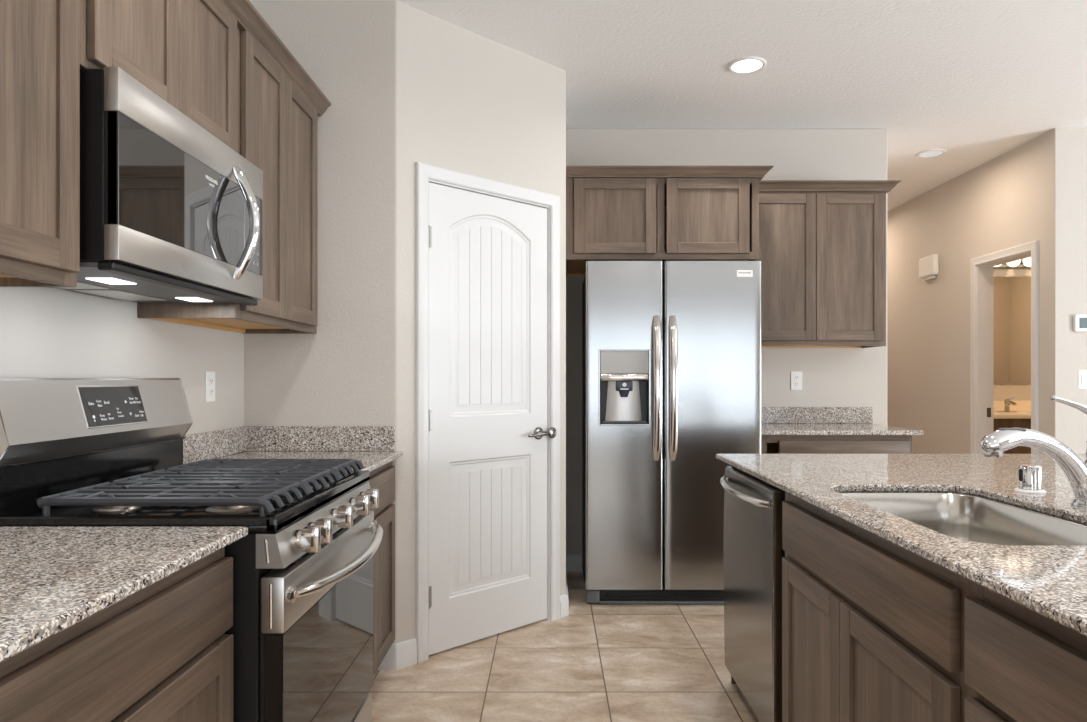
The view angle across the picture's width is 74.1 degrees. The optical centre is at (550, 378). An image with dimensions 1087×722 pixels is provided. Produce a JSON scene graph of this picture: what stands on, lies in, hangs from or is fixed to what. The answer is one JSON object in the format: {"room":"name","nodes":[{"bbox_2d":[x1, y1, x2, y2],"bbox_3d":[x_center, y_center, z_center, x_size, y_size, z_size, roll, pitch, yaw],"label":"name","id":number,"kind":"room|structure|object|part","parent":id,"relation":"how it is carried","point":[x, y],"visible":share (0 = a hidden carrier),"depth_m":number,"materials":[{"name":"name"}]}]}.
{"room":"kitchen","nodes":[
{"label":"kitchen","id":0,"kind":"room"},
{"bbox_2d":[0,287,243,434],"bbox_3d":[-1.348,-0.186,-0.795,0.120,2.803,7.850,0,0,0],"label":"wall","id":1,"kind":"structure","parent":0,"point":[46,332],"depth_m":2.12,"materials":[{"name":"beige paint"}]},
{"bbox_2d":[0,0,79,286],"bbox_3d":[-1.124,-0.652,1.076,0.324,0.925,0.832,0,0,0],"label":"upper cabinet","id":2,"kind":"object","parent":1,"relation":"attached to","point":[40,39],"visible":1,"depth_m":1.37,"materials":[{"name":"brown wood"}]},
{"bbox_3d":[-0.975,-0.662,1.271,0.008,0.782,0.292,0,0,0],"label":"panel","id":3,"kind":"part","parent":2,"relation":"part of","materials":[{"name":"brown wood"}]},
{"bbox_3d":[-0.992,-0.652,1.076,0.019,0.925,0.832,0,0,0],"label":"frame","id":4,"kind":"part","parent":2,"relation":"part of","materials":[{"name":"brown wood"}]},
{"bbox_2d":[80,0,236,151],"bbox_3d":[-1.124,-0.886,1.865,0.324,0.458,0.746,0,0,0],"label":"upper cabinet","id":5,"kind":"object","parent":1,"relation":"attached to","point":[184,52],"visible":0.45,"depth_m":1.85,"materials":[{"name":"brown wood"}]},
{"bbox_3d":[-0.992,-0.886,1.865,0.019,0.458,0.746,0,0,0],"label":"frame","id":6,"kind":"part","parent":5,"relation":"part of","materials":[{"name":"brown wood"}]},
{"bbox_3d":[-0.972,-0.891,1.692,0.020,0.431,0.342,0,0,0],"label":"door","id":7,"kind":"part","parent":5,"relation":"part of","materials":[{"name":"brown wood"}]},
{"bbox_3d":[-0.975,-0.891,1.692,0.008,0.323,0.234,0,0,0],"label":"panel","id":8,"kind":"part","parent":5,"relation":"part of","materials":[{"name":"brown wood"}]},
{"bbox_2d":[56,67,262,305],"bbox_3d":[-1.058,-0.442,1.885,0.453,0.424,0.756,0,0,0],"label":"microwave","id":9,"kind":"object","parent":5,"relation":"attached to","point":[170,212],"visible":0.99,"depth_m":1.70,"materials":[{"name":"silver metal"}]},
{"bbox_3d":[-0.922,-0.452,1.885,0.026,0.400,0.752,0,0,0],"label":"door","id":10,"kind":"part","parent":9,"relation":"part of","materials":[{"name":"black plastic"}]},
{"bbox_3d":[-1.107,-0.241,1.885,0.323,0.011,0.744,0,0,0],"label":"underside plate","id":11,"kind":"part","parent":9,"relation":"part of","materials":[{"name":"grey plastic"}]},
{"bbox_3d":[-0.918,-0.443,1.817,0.024,0.238,0.617,0,0,0],"label":"door glass","id":12,"kind":"part","parent":9,"relation":"part of","materials":[{"name":"black glass"}]},
{"bbox_3d":[-0.869,-0.444,2.052,0.076,0.326,0.024,0,0,-4],"label":"handle","id":13,"kind":"part","parent":9,"relation":"part of","materials":[{"name":"silver metal"}]},
{"bbox_3d":[-0.918,-0.443,2.195,0.024,0.238,0.134,0,0,0],"label":"control panel","id":14,"kind":"part","parent":9,"relation":"part of","materials":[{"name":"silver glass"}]},
{"bbox_3d":[-0.972,-0.891,2.038,0.020,0.431,0.342,0,0,0],"label":"door","id":15,"kind":"part","parent":5,"relation":"part of","materials":[{"name":"brown wood"}]},
{"bbox_3d":[-0.975,-0.891,2.038,0.008,0.323,0.234,0,0,0],"label":"panel","id":16,"kind":"part","parent":5,"relation":"part of","materials":[{"name":"brown wood"}]},
{"bbox_2d":[205,371,214,401],"bbox_3d":[-1.283,0.029,2.715,0.008,0.116,0.072,0,0,0],"label":"wall outlet","id":17,"kind":"object","parent":1,"relation":"attached to","point":[209,375],"visible":1,"depth_m":2.71,"materials":[{"name":"white plastic"}]},
{"bbox_2d":[209,377,213,384],"bbox_3d":[-1.281,0.009,2.715,0.003,0.030,0.032,0,0,0],"label":"receptacle","id":18,"kind":"object","parent":17,"relation":"attached to","point":[211,379],"depth_m":2.71,"materials":[{"name":"grey plastic"}]},
{"bbox_2d":[209,388,213,395],"bbox_3d":[-1.281,0.049,2.715,0.003,0.030,0.032,0,0,0],"label":"receptacle","id":19,"kind":"object","parent":17,"relation":"attached to","point":[211,390],"depth_m":2.71,"materials":[{"name":"grey plastic"}]},
{"bbox_2d":[183,426,245,463],"bbox_3d":[-1.278,0.249,2.621,0.020,0.104,0.756,0,0,0],"label":"backsplash","id":20,"kind":"structure","parent":1,"relation":"attached to","point":[208,445],"depth_m":2.71,"materials":[{"name":"stone"}]},
{"bbox_2d":[138,27,317,333],"bbox_3d":[-1.124,-0.652,2.629,0.324,0.925,0.778,0,0,0],"label":"upper cabinet","id":21,"kind":"object","parent":1,"relation":"attached to","point":[277,126],"visible":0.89,"depth_m":2.56,"materials":[{"name":"brown wood"}]},
{"bbox_3d":[-0.972,-0.662,2.445,0.020,0.890,0.344,0,0,0],"label":"door","id":22,"kind":"part","parent":21,"relation":"part of","materials":[{"name":"brown wood"}]},
{"bbox_3d":[-0.975,-0.662,2.445,0.008,0.782,0.236,0,0,0],"label":"panel","id":23,"kind":"part","parent":21,"relation":"part of","materials":[{"name":"brown wood"}]},
{"bbox_3d":[-0.992,-0.652,2.629,0.019,0.925,0.778,0,0,0],"label":"frame","id":24,"kind":"part","parent":21,"relation":"part of","materials":[{"name":"brown wood"}]},
{"bbox_2d":[220,0,330,115],"bbox_3d":[-0.951,-1.127,1.839,0.061,0.053,2.358,0,0,0],"label":"crown molding","id":25,"kind":"structure","parent":21,"relation":"attached to","point":[248,18],"depth_m":2.46,"materials":[{"name":"brown wood"}]},
{"bbox_3d":[-0.972,-0.662,2.793,0.020,0.890,0.348,0,0,0],"label":"door","id":26,"kind":"part","parent":21,"relation":"part of","materials":[{"name":"brown wood"}]},
{"bbox_3d":[-0.975,-0.662,2.793,0.008,0.782,0.240,0,0,0],"label":"panel","id":27,"kind":"part","parent":21,"relation":"part of","materials":[{"name":"brown wood"}]},
{"bbox_2d":[244,0,565,642],"bbox_3d":[-0.423,-0.186,3.627,0.642,2.803,2.054,0,0,41],"label":"wall","id":28,"kind":"structure","parent":0,"point":[404,85],"depth_m":3.02,"materials":[{"name":"beige paint"}]},
{"bbox_2d":[246,426,394,450],"bbox_3d":[-0.970,0.249,3.010,0.636,0.104,0.020,0,0,0],"label":"backsplash","id":29,"kind":"structure","parent":28,"relation":"attached to","point":[258,438],"depth_m":3.00,"materials":[{"name":"stone"}]},
{"bbox_2d":[377,638,416,669],"bbox_3d":[-0.649,1.162,3.030,0.177,0.106,0.048,0,0,-23],"label":"baseboard","id":30,"kind":"structure","parent":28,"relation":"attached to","point":[403,654],"depth_m":3.02,"materials":[{"name":"white paint"}]},
{"bbox_2d":[415,162,559,662],"bbox_3d":[-0.303,0.143,3.409,0.851,2.144,0.130,0,0,-43],"label":"door frame","id":31,"kind":"structure","parent":28,"relation":"attached to","point":[424,173],"depth_m":3.21,"materials":[{"name":"white paint"}]},
{"bbox_2d":[429,182,555,654],"bbox_3d":[-0.259,0.173,3.378,0.765,2.060,0.097,0,0,-43],"label":"door","id":32,"kind":"structure","parent":28,"relation":"in","point":[488,433],"depth_m":3.36,"materials":[{"name":"white paint"}]},
{"bbox_3d":[-0.283,0.675,3.385,0.379,0.502,0.009,0,0,-43],"label":"panel","id":33,"kind":"part","parent":32,"relation":"part of","materials":[{"name":"white paint"}]},
{"bbox_3d":[-0.283,-0.300,3.385,0.379,0.832,0.009,0,0,-43],"label":"panel","id":34,"kind":"part","parent":32,"relation":"part of","materials":[{"name":"white paint"}]},
{"bbox_3d":[-0.061,0.270,3.515,0.115,0.026,0.023,0,0,-42],"label":"lever","id":35,"kind":"part","parent":32,"relation":"part of","materials":[{"name":"silver metal"}]},
{"bbox_3d":[-0.046,0.270,3.562,0.062,0.062,0.050,0,0,-43],"label":"lever handle","id":36,"kind":"part","parent":32,"relation":"part of","materials":[{"name":"silver metal"}]},
{"bbox_3d":[0.008,0.270,3.613,0.056,0.056,0.009,0,0,-43],"label":"strike plate","id":37,"kind":"part","parent":32,"relation":"part of","materials":[{"name":"silver metal"}]},
{"bbox_2d":[560,573,568,617],"bbox_3d":[0.065,1.162,4.108,0.052,0.106,0.894,0,0,0],"label":"baseboard","id":38,"kind":"structure","parent":28,"relation":"attached to","point":[564,600],"depth_m":3.69,"materials":[{"name":"white paint"}]},
{"bbox_2d":[369,572,759,721],"bbox_3d":[2.656,1.240,1.740,8.128,0.050,12.920,0,0,0],"label":"floor","id":39,"kind":"structure","parent":0,"point":[597,662],"depth_m":2.96,"materials":[{"name":"tile"}]},
{"bbox_2d":[0,547,232,721],"bbox_3d":[-0.965,0.768,1.005,0.638,0.893,0.930,0,0,0],"label":"base cabinet","id":40,"kind":"object","parent":39,"relation":"on","point":[163,652],"visible":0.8,"depth_m":1.14,"materials":[{"name":"brown wood"}]},
{"bbox_2d":[0,527,247,662],"bbox_3d":[-0.954,0.311,0.987,0.667,0.020,0.973,0,0,0],"label":"countertop","id":41,"kind":"structure","parent":40,"relation":"on","point":[53,579],"depth_m":1.16,"materials":[{"name":"stone"}]},
{"bbox_3d":[-0.655,0.799,1.240,0.020,0.561,0.452,0,0,0],"label":"door","id":42,"kind":"part","parent":40,"relation":"part of","materials":[{"name":"brown wood"}]},
{"bbox_3d":[-0.658,0.799,1.240,0.008,0.453,0.344,0,0,0],"label":"panel","id":43,"kind":"part","parent":40,"relation":"part of","materials":[{"name":"brown wood"}]},
{"bbox_2d":[0,378,382,721],"bbox_3d":[-0.867,0.606,1.858,0.794,1.218,0.768,0,0,0],"label":"gas range","id":44,"kind":"object","parent":39,"relation":"on","point":[75,452],"visible":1,"depth_m":1.66,"materials":[{"name":"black metal"}]},
{"bbox_3d":[-0.980,0.288,1.628,0.095,0.014,0.095,0,0,0],"label":"burner","id":45,"kind":"part","parent":44,"relation":"part of","materials":[{"name":"silver metal"}]},
{"bbox_2d":[0,470,369,532],"bbox_3d":[-0.908,0.300,1.858,0.693,0.034,0.760,0,0,0],"label":"cooktop","id":46,"kind":"object","parent":44,"relation":"in","point":[288,516],"depth_m":1.57,"materials":[{"name":"black metal"}]},
{"bbox_3d":[-0.720,0.288,1.628,0.112,0.014,0.112,0,0,0],"label":"burner","id":47,"kind":"part","parent":44,"relation":"part of","materials":[{"name":"silver metal"}]},
{"bbox_3d":[-0.583,0.353,1.478,0.013,0.049,0.008,0,0,0],"label":"trim","id":48,"kind":"part","parent":44,"relation":"part of","materials":[{"name":"silver metal"}]},
{"bbox_3d":[-0.582,0.681,1.858,0.040,0.544,0.752,0,0,0],"label":"oven door","id":49,"kind":"part","parent":44,"relation":"part of","materials":[{"name":"black plastic"}]},
{"bbox_3d":[-0.575,0.466,1.480,0.007,0.092,0.007,0,0,23],"label":"trim","id":50,"kind":"part","parent":44,"relation":"part of","materials":[{"name":"silver metal"}]},
{"bbox_3d":[-0.549,0.352,1.583,0.020,0.042,0.042,0,0,0],"label":"knob","id":51,"kind":"part","parent":44,"relation":"part of","materials":[{"name":"silver metal"}]},
{"bbox_3d":[-0.577,0.353,1.858,0.058,0.071,0.760,0,0,0],"label":"control panel","id":52,"kind":"part","parent":44,"relation":"part of","materials":[{"name":"silver metal"}]},
{"bbox_3d":[-0.571,0.738,1.858,0.039,0.423,0.756,0,0,0],"label":"oven glass","id":53,"kind":"part","parent":44,"relation":"part of","materials":[{"name":"black glass"}]},
{"bbox_3d":[-0.549,0.352,1.843,0.020,0.042,0.042,0,0,0],"label":"knob","id":54,"kind":"part","parent":44,"relation":"part of","materials":[{"name":"silver metal"}]},
{"bbox_3d":[-0.509,0.454,1.858,0.080,0.043,0.736,0,0,0],"label":"handle","id":55,"kind":"part","parent":44,"relation":"part of","materials":[{"name":"silver metal"}]},
{"bbox_3d":[-0.549,0.352,2.013,0.020,0.042,0.042,0,0,0],"label":"knob","id":56,"kind":"part","parent":44,"relation":"part of","materials":[{"name":"silver metal"}]},
{"bbox_3d":[-0.580,1.050,1.858,0.048,0.160,0.752,0,0,0],"label":"storage drawer","id":57,"kind":"part","parent":44,"relation":"part of","materials":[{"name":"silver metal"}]},
{"bbox_2d":[368,461,394,675],"bbox_3d":[-0.965,0.768,2.631,0.638,0.893,0.771,0,0,0],"label":"base cabinet","id":58,"kind":"object","parent":39,"relation":"on","point":[382,478],"visible":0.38,"depth_m":2.81,"materials":[{"name":"brown wood"}]},
{"bbox_2d":[215,451,402,471],"bbox_3d":[-0.954,0.311,2.631,0.667,0.020,0.776,0,0,0],"label":"countertop","id":59,"kind":"structure","parent":58,"relation":"on","point":[371,460],"depth_m":2.83,"materials":[{"name":"stone"}]},
{"bbox_3d":[-0.655,0.799,2.442,0.020,0.561,0.359,0,0,0],"label":"door","id":60,"kind":"part","parent":58,"relation":"part of","materials":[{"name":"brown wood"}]},
{"bbox_3d":[-0.675,0.711,2.631,0.019,0.778,0.771,0,0,0],"label":"frame","id":61,"kind":"part","parent":58,"relation":"part of","materials":[{"name":"brown wood"}]},
{"bbox_3d":[-0.655,0.432,2.623,0.020,0.142,0.723,0,0,0],"label":"drawer","id":62,"kind":"part","parent":58,"relation":"part of","materials":[{"name":"brown wood"}]},
{"bbox_3d":[-0.658,0.799,2.805,0.008,0.453,0.252,0,0,0],"label":"panel","id":63,"kind":"part","parent":58,"relation":"part of","materials":[{"name":"brown wood"}]},
{"bbox_3d":[-0.655,0.799,2.805,0.020,0.561,0.360,0,0,0],"label":"door","id":64,"kind":"part","parent":58,"relation":"part of","materials":[{"name":"brown wood"}]},
{"bbox_2d":[582,261,761,603],"bbox_3d":[0.654,0.293,4.140,0.942,1.843,0.751,0,0,0],"label":"refrigerator","id":65,"kind":"object","parent":39,"relation":"on","point":[672,350],"visible":0.94,"depth_m":3.83,"materials":[{"name":"silver metal"}]},
{"bbox_3d":[0.391,0.246,3.861,0.414,1.749,0.062,0,0,0],"label":"door","id":66,"kind":"part","parent":65,"relation":"part of","materials":[{"name":"silver metal"}]},
{"bbox_3d":[0.391,-0.088,3.844,0.259,0.123,0.032,0,0,0],"label":"dispenser panel","id":67,"kind":"part","parent":65,"relation":"part of","materials":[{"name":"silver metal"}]},
{"bbox_3d":[0.559,0.048,3.803,0.043,0.777,0.078,0,0,0],"label":"handle","id":68,"kind":"part","parent":65,"relation":"part of","materials":[{"name":"silver metal"}]},
{"bbox_3d":[0.645,0.048,3.803,0.043,0.777,0.078,0,0,0],"label":"handle","id":69,"kind":"part","parent":65,"relation":"part of","materials":[{"name":"silver metal"}]},
{"bbox_3d":[0.865,0.246,3.861,0.520,1.749,0.062,0,0,0],"label":"door","id":70,"kind":"part","parent":65,"relation":"part of","materials":[{"name":"silver metal"}]},
{"bbox_2d":[720,466,784,721],"bbox_3d":[0.936,0.773,2.542,0.609,0.884,0.640,0,0,0],"label":"dishwasher","id":71,"kind":"object","parent":39,"relation":"on","point":[754,553],"visible":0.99,"depth_m":2.43,"materials":[{"name":"silver metal"}]},
{"bbox_3d":[0.665,0.397,2.543,0.067,0.031,0.610,0,0,0],"label":"handle","id":72,"kind":"part","parent":71,"relation":"part of","materials":[{"name":"silver metal"}]},
{"bbox_3d":[0.704,0.746,2.233,0.029,0.794,0.005,0,0,0],"label":"edge trim","id":73,"kind":"part","parent":71,"relation":"part of","materials":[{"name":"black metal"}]},
{"bbox_2d":[762,435,911,453],"bbox_3d":[1.570,0.760,4.248,0.840,0.909,0.608,0,0,0],"label":"base cabinet","id":74,"kind":"object","parent":39,"relation":"on","point":[771,444],"visible":0.09,"depth_m":3.94,"materials":[{"name":"brown wood"}]},
{"bbox_2d":[762,424,923,434],"bbox_3d":[1.583,0.293,4.234,0.886,0.024,0.639,0,0,0],"label":"countertop","id":75,"kind":"structure","parent":74,"relation":"on","point":[767,429],"depth_m":3.93,"materials":[{"name":"stone"}]},
{"bbox_3d":[1.610,0.408,3.954,0.716,0.143,0.020,0,0,0],"label":"drawer","id":76,"kind":"part","parent":74,"relation":"part of","materials":[{"name":"brown wood"}]},
{"bbox_2d":[782,492,969,721],"bbox_3d":[0.990,0.768,1.704,0.600,0.893,0.963,0,0,0],"label":"base cabinet","id":77,"kind":"object","parent":39,"relation":"on","point":[873,629],"visible":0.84,"depth_m":1.60,"materials":[{"name":"brown wood"}]},
{"bbox_3d":[0.703,0.806,1.937,0.008,0.440,0.318,0,0,0],"label":"panel","id":78,"kind":"part","parent":77,"relation":"part of","materials":[{"name":"brown wood"}]},
{"bbox_3d":[0.700,0.806,1.937,0.020,0.548,0.426,0,0,0],"label":"door","id":79,"kind":"part","parent":77,"relation":"part of","materials":[{"name":"brown wood"}]},
{"bbox_3d":[0.703,0.806,1.483,0.008,0.440,0.368,0,0,0],"label":"panel","id":80,"kind":"part","parent":77,"relation":"part of","materials":[{"name":"brown wood"}]},
{"bbox_3d":[0.700,0.806,1.483,0.020,0.548,0.476,0,0,0],"label":"door","id":81,"kind":"part","parent":77,"relation":"part of","materials":[{"name":"brown wood"}]},
{"bbox_2d":[994,401,1030,453],"bbox_3d":[4.300,0.705,6.224,1.980,1.020,0.548,0,0,0],"label":"bathroom vanity","id":82,"kind":"object","parent":39,"relation":"on","point":[1021,418],"visible":0.11,"depth_m":5.99,"materials":[{"name":"beige stone"}]},
{"bbox_2d":[997,397,1016,411],"bbox_3d":[3.980,0.224,6.243,0.150,0.130,0.134,0,0,0],"label":"bathroom faucet","id":83,"kind":"object","parent":82,"relation":"on","point":[1007,402],"visible":0.99,"depth_m":6.26,"materials":[{"name":"silver metal"}]},
{"bbox_2d":[965,581,1086,721],"bbox_3d":[0.990,0.768,0.920,0.600,0.893,0.600,0,0,0],"label":"base cabinet","id":84,"kind":"object","parent":39,"relation":"on","point":[1022,664],"visible":0.77,"depth_m":1.07,"materials":[{"name":"brown wood"}]},
{"bbox_2d":[716,454,1086,635],"bbox_3d":[1.458,0.311,1.728,1.585,0.020,2.355,0,0,0],"label":"countertop","id":85,"kind":"structure","parent":84,"relation":"on","point":[1049,581],"depth_m":1.81,"materials":[{"name":"stone"}]},
{"bbox_2d":[838,492,1086,545],"bbox_3d":[0.970,0.419,1.675,0.454,0.194,0.784,0,0,0],"label":"sink","id":86,"kind":"object","parent":85,"relation":"in","point":[968,517],"visible":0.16,"depth_m":1.97,"materials":[{"name":"silver metal"}]},
{"bbox_2d":[1014,464,1045,493],"bbox_3d":[1.281,0.265,1.925,0.072,0.072,0.072,0,0,0],"label":"air gap","id":87,"kind":"object","parent":85,"relation":"in","point":[1029,475],"visible":1,"depth_m":1.90,"materials":[{"name":"silver metal"}]},
{"bbox_2d":[980,395,1086,506],"bbox_3d":[1.155,0.170,1.673,0.364,0.262,0.080,0,0,-17],"label":"kitchen faucet","id":88,"kind":"object","parent":85,"relation":"on","point":[995,443],"visible":1,"depth_m":1.67,"materials":[{"name":"silver metal"}]},
{"bbox_3d":[1.172,0.203,1.685,0.261,0.184,0.050,0,0,-15],"label":"spout","id":89,"kind":"part","parent":88,"relation":"part of","materials":[{"name":"silver metal"}]},
{"bbox_3d":[1.250,0.116,1.715,0.140,0.154,0.044,0,0,0],"label":"handle","id":90,"kind":"part","parent":88,"relation":"part of","materials":[{"name":"silver metal"}]},
{"bbox_3d":[0.700,0.665,0.921,0.020,0.270,0.563,0,0,0],"label":"drawer","id":91,"kind":"part","parent":84,"relation":"part of","materials":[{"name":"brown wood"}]},
{"bbox_2d":[395,0,1086,210],"bbox_3d":[2.656,-1.613,1.740,8.128,0.050,12.920,0,0,0],"label":"ceiling","id":92,"kind":"structure","parent":0,"point":[976,81],"depth_m":3.59,"materials":[{"name":"white paint"}]},
{"bbox_2d":[728,57,766,73],"bbox_3d":[0.991,-1.583,3.641,0.190,0.008,0.190,0,0,0],"label":"recessed light","id":93,"kind":"object","parent":92,"relation":"in","point":[746,65],"visible":1,"depth_m":3.63,"materials":[{"name":"white plastic"}]},
{"bbox_2d":[916,149,945,157],"bbox_3d":[2.670,-1.583,5.060,0.190,0.008,0.190,0,0,0],"label":"recessed light","id":94,"kind":"object","parent":92,"relation":"in","point":[930,153],"visible":1,"depth_m":5.05,"materials":[{"name":"white plastic"}]},
{"bbox_2d":[566,128,1086,553],"bbox_3d":[2.800,-0.186,4.614,7.600,2.803,0.122,0,0,0],"label":"wall","id":95,"kind":"structure","parent":0,"point":[831,377],"depth_m":4.56,"materials":[{"name":"beige paint"}]},
{"bbox_2d":[566,554,582,571],"bbox_3d":[0.606,1.162,4.548,1.029,0.106,0.014,0,0,0],"label":"baseboard","id":96,"kind":"structure","parent":95,"relation":"attached to","point":[573,561],"depth_m":4.54,"materials":[{"name":"white paint"}]},
{"bbox_2d":[566,178,758,276],"bbox_3d":[0.601,-0.874,4.206,1.040,0.459,0.694,0,0,0],"label":"upper cabinet","id":97,"kind":"object","parent":95,"relation":"attached to","point":[608,219],"visible":0.94,"depth_m":3.87,"materials":[{"name":"brown wood"}]},
{"bbox_3d":[0.344,-0.876,3.869,0.443,0.403,0.020,0,0,0],"label":"door","id":98,"kind":"part","parent":97,"relation":"part of","materials":[{"name":"brown wood"}]},
{"bbox_3d":[0.344,-0.876,3.873,0.335,0.295,0.008,0,0,0],"label":"panel","id":99,"kind":"part","parent":97,"relation":"part of","materials":[{"name":"brown wood"}]},
{"bbox_3d":[0.843,-0.876,3.873,0.337,0.295,0.008,0,0,0],"label":"panel","id":100,"kind":"part","parent":97,"relation":"part of","materials":[{"name":"brown wood"}]},
{"bbox_3d":[0.843,-0.876,3.869,0.445,0.403,0.020,0,0,0],"label":"door","id":101,"kind":"part","parent":97,"relation":"part of","materials":[{"name":"brown wood"}]},
{"bbox_2d":[566,166,900,192],"bbox_3d":[1.060,-1.119,4.186,1.957,0.074,0.736,0,0,0],"label":"crown molding","id":102,"kind":"structure","parent":97,"relation":"attached to","point":[759,172],"depth_m":3.86,"materials":[{"name":"brown wood"}]},
{"bbox_2d":[791,372,801,389],"bbox_3d":[1.552,0.011,4.550,0.072,0.116,0.008,0,0,0],"label":"wall outlet","id":103,"kind":"object","parent":95,"relation":"attached to","point":[796,377],"visible":1,"depth_m":4.55,"materials":[{"name":"white plastic"}]},
{"bbox_2d":[762,407,872,423],"bbox_3d":[1.583,0.229,4.545,0.886,0.104,0.020,0,0,0],"label":"backsplash","id":104,"kind":"structure","parent":95,"relation":"attached to","point":[770,415],"depth_m":4.53,"materials":[{"name":"stone"}]},
{"bbox_2d":[757,192,885,347],"bbox_3d":[1.552,-0.657,4.391,0.850,0.925,0.324,0,0,0],"label":"upper cabinet","id":105,"kind":"object","parent":95,"relation":"attached to","point":[822,255],"visible":0.66,"depth_m":4.24,"materials":[{"name":"brown wood"}]},
{"bbox_3d":[1.353,-0.658,4.242,0.298,0.755,0.008,0,0,0],"label":"panel","id":106,"kind":"part","parent":105,"relation":"part of","materials":[{"name":"brown wood"}]},
{"bbox_3d":[1.353,-0.658,4.239,0.406,0.863,0.020,0,0,0],"label":"door","id":107,"kind":"part","parent":105,"relation":"part of","materials":[{"name":"brown wood"}]},
{"bbox_3d":[1.759,-0.658,4.239,0.396,0.863,0.020,0,0,0],"label":"door","id":108,"kind":"part","parent":105,"relation":"part of","materials":[{"name":"brown wood"}]},
{"bbox_3d":[1.759,-0.658,4.242,0.288,0.755,0.008,0,0,0],"label":"panel","id":109,"kind":"part","parent":105,"relation":"part of","materials":[{"name":"brown wood"}]},
{"bbox_2d":[1073,315,1086,331],"bbox_3d":[3.370,-0.352,4.542,0.144,0.108,0.025,0,0,0],"label":"thermostat","id":110,"kind":"object","parent":95,"relation":"attached to","point":[1079,321],"visible":1,"depth_m":4.53,"materials":[{"name":"white plastic"}]},
{"bbox_2d":[1078,370,1086,388],"bbox_3d":[3.390,0.003,4.550,0.116,0.120,0.010,0,0,0],"label":"light switch","id":111,"kind":"object","parent":95,"relation":"attached to","point":[1082,374],"visible":1,"depth_m":4.55,"materials":[{"name":"white plastic"}]},
{"bbox_2d":[887,128,1054,453],"bbox_3d":[3.248,-0.186,6.378,0.120,2.803,3.645,0,0,0],"label":"wall","id":112,"kind":"structure","parent":0,"point":[1006,201],"depth_m":5.70,"materials":[{"name":"beige paint"}]},
{"bbox_2d":[919,254,938,280],"bbox_3d":[3.163,-0.929,6.030,0.050,0.195,0.250,0,0,0],"label":"door chime","id":113,"kind":"object","parent":112,"relation":"attached to","point":[929,265],"visible":1,"depth_m":5.99,"materials":[{"name":"white plastic"}]},
{"bbox_2d":[970,240,1038,453],"bbox_3d":[3.238,0.153,5.076,0.140,2.123,0.744,0,0,0],"label":"door frame","id":114,"kind":"structure","parent":112,"relation":"attached to","point":[982,267],"depth_m":5.38,"materials":[{"name":"white paint"}]},
{"bbox_3d":[3.273,0.250,5.381,0.030,0.070,0.004,0,0,0],"label":"strike plate","id":115,"kind":"part","parent":114,"relation":"part of","materials":[{"name":"brown metal"}]},
{"bbox_2d":[994,268,1030,400],"bbox_3d":[4.304,-0.186,6.560,1.992,2.803,0.120,0,0,0],"label":"wall","id":116,"kind":"structure","parent":0,"point":[1021,392],"depth_m":6.50,"materials":[{"name":"beige paint"}]},
{"bbox_2d":[994,277,1030,383],"bbox_3d":[4.375,-0.439,6.495,1.650,0.968,0.007,0,0,0],"label":"vanity mirror","id":117,"kind":"object","parent":116,"relation":"attached to","point":[1012,295],"visible":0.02,"depth_m":6.49,"materials":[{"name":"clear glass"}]},
{"bbox_2d":[994,257,1030,267],"bbox_3d":[4.250,-1.050,6.413,0.780,0.112,0.169,0,0,0],"label":"vanity light","id":118,"kind":"object","parent":116,"relation":"attached to","point":[1026,262],"visible":0.24,"depth_m":6.38,"materials":[{"name":"silver metal"}]},
{"bbox_2d":[1006,259,1020,266],"bbox_3d":[4.100,-1.050,6.385,0.111,0.112,0.112,0,0,-40],"label":"bulb","id":119,"kind":"object","parent":118,"relation":"attached to","point":[1015,263],"depth_m":6.36,"materials":[{"name":"white glass"}]},
{"bbox_2d":[1022,257,1030,266],"bbox_3d":[4.250,-1.050,6.399,0.112,0.112,0.141,0,0,0],"label":"bulb","id":120,"kind":"object","parent":118,"relation":"attached to","point":[1026,262],"depth_m":6.37,"materials":[{"name":"white glass"}]}
]}

